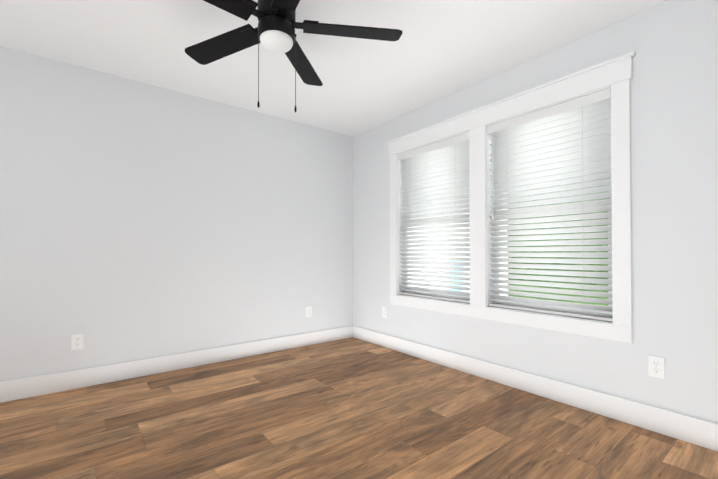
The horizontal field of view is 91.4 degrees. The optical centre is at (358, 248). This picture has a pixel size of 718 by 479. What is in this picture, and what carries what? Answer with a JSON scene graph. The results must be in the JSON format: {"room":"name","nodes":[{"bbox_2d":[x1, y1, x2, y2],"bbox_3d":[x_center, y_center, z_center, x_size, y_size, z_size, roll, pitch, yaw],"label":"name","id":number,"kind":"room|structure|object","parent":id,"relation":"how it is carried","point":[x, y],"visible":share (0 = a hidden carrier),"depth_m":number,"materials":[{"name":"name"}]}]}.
{"room":"empty bedroom","nodes":[
{"label":"empty bedroom","id":0,"kind":"room"},
{"bbox_2d":[0,46,352,381],"bbox_3d":[-1.648,-0.116,3.109,4.230,2.540,0.120,1,-1,-38],"label":"wall","id":1,"kind":"structure","parent":0,"point":[139,220],"depth_m":2.96,"materials":[{"name":"paint"}]},
{"bbox_2d":[71,333,83,349],"bbox_3d":[-2.123,0.699,2.644,0.072,0.117,0.009,1,-1,-38],"label":"electrical outlet","id":2,"kind":"object","parent":1,"relation":"attached to","point":[77,341],"visible":1,"depth_m":2.64,"materials":[{"name":"white plastic"}]},
{"bbox_2d":[0,325,352,402],"bbox_3d":[-1.621,0.983,3.030,3.950,0.140,0.016,1,-1,-38],"label":"baseboard","id":3,"kind":"structure","parent":1,"relation":"attached to","point":[21,388],"depth_m":2.94,"materials":[{"name":"white paint"}]},
{"bbox_2d":[306,306,311,316],"bbox_3d":[-0.553,0.693,3.877,0.072,0.117,0.009,1,-1,-38],"label":"electrical outlet","id":4,"kind":"object","parent":1,"relation":"attached to","point":[308,311],"visible":1,"depth_m":3.88,"materials":[{"name":"white plastic"}]},
{"bbox_2d":[0,0,667,136],"bbox_3d":[-0.453,-1.453,1.602,4.230,0.100,3.990,1,-1,-38],"label":"ceiling","id":5,"kind":"structure","parent":0,"point":[438,50],"depth_m":2.40,"materials":[{"name":"paint"}]},
{"bbox_2d":[185,0,402,112],"bbox_3d":[-0.442,-1.055,1.781,1.254,0.692,1.273,1,-1,-38],"label":"fan","id":6,"kind":"object","parent":5,"relation":"hanging from","point":[274,30],"visible":1,"depth_m":1.84,"materials":[{"name":"black wood"}]},
{"bbox_2d":[0,337,717,478],"bbox_3d":[-0.468,1.086,1.560,3.950,0.100,3.750,1,-1,-38],"label":"floor","id":7,"kind":"structure","parent":0,"point":[351,408],"depth_m":2.02,"materials":[{"name":"brown wood"}]},
{"bbox_2d":[353,0,717,422],"bbox_3d":[1.148,-0.119,2.844,0.160,2.540,3.750,1,-1,-38],"label":"wall","id":8,"kind":"structure","parent":0,"point":[672,45],"depth_m":2.05,"materials":[{"name":"paint"}]},
{"bbox_2d":[382,306,386,317],"bbox_3d":[0.277,0.685,3.806,0.009,0.117,0.072,1,-1,-38],"label":"electrical outlet","id":9,"kind":"object","parent":8,"relation":"attached to","point":[384,312],"visible":1,"depth_m":3.80,"materials":[{"name":"white plastic"}]},
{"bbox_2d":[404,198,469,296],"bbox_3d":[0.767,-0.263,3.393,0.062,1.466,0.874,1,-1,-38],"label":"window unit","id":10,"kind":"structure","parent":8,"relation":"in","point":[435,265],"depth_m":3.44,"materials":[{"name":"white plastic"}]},
{"bbox_2d":[398,132,469,302],"bbox_3d":[0.703,-0.265,3.342,0.083,1.461,0.872,1,-1,-38],"label":"window blind","id":11,"kind":"object","parent":10,"relation":"attached to","point":[435,173],"visible":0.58,"depth_m":3.31,"materials":[{"name":"white plastic"}]},
{"bbox_2d":[386,51,635,343],"bbox_3d":[1.033,-0.293,2.959,0.200,1.730,2.146,1,-1,-38],"label":"window unit","id":12,"kind":"structure","parent":8,"relation":"in","point":[555,269],"depth_m":2.60,"materials":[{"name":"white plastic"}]},
{"bbox_2d":[487,88,612,321],"bbox_3d":[1.335,-0.274,2.537,0.083,1.461,0.849,1,-1,-38],"label":"window blind","id":13,"kind":"object","parent":12,"relation":"attached to","point":[569,141],"visible":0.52,"depth_m":2.48,"materials":[{"name":"white plastic"}]},
{"bbox_2d":[353,326,717,450],"bbox_3d":[1.084,0.980,2.770,0.016,0.140,3.734,1,-1,-38],"label":"baseboard","id":14,"kind":"structure","parent":8,"relation":"attached to","point":[693,430],"depth_m":2.34,"materials":[{"name":"white paint"}]},
{"bbox_2d":[648,355,664,378],"bbox_3d":[1.696,0.673,2.000,0.009,0.117,0.072,1,-1,-38],"label":"electrical outlet","id":15,"kind":"object","parent":8,"relation":"attached to","point":[656,366],"visible":1,"depth_m":2.00,"materials":[{"name":"white plastic"}]},
{"label":"outside","id":16,"kind":"structure","parent":0,"visible":0},
{"bbox_2d":[508,284,608,305],"bbox_3d":[11.796,1.725,13.567,29.820,0.200,80.000,1,-1,-38],"label":"ground","id":17,"kind":"structure","parent":16,"point":[560,294],"depth_m":11.84,"materials":[{"name":"green plant"}]},
{"bbox_2d":[409,185,520,295],"bbox_3d":[1.199,-0.699,13.667,2.400,4.650,9.600,1,-1,-38],"label":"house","id":18,"kind":"structure","parent":17,"relation":"on","point":[447,256],"depth_m":10.63,"materials":[{"name":"white"}]},
{"bbox_2d":[508,182,576,241],"bbox_3d":[9.901,-1.254,18.445,4.999,5.870,5.512,1,-1,-38],"label":"tree","id":19,"kind":"object","parent":17,"relation":"on","point":[533,223],"depth_m":16.93,"materials":[{"name":"green plant"}]},
{"bbox_2d":[508,239,607,291],"bbox_3d":[9.324,0.506,13.343,1.546,2.232,12.533,1,-1,-38],"label":"hedge","id":20,"kind":"object","parent":17,"relation":"on","point":[557,264],"depth_m":14.27,"materials":[{"name":"green plant"}]},
{"bbox_2d":[541,173,608,245],"bbox_3d":[7.659,-0.612,10.877,4.069,4.412,3.532,1,-1,-38],"label":"tree","id":21,"kind":"object","parent":17,"relation":"on","point":[583,213],"depth_m":10.20,"materials":[{"name":"green plant"}]}
]}

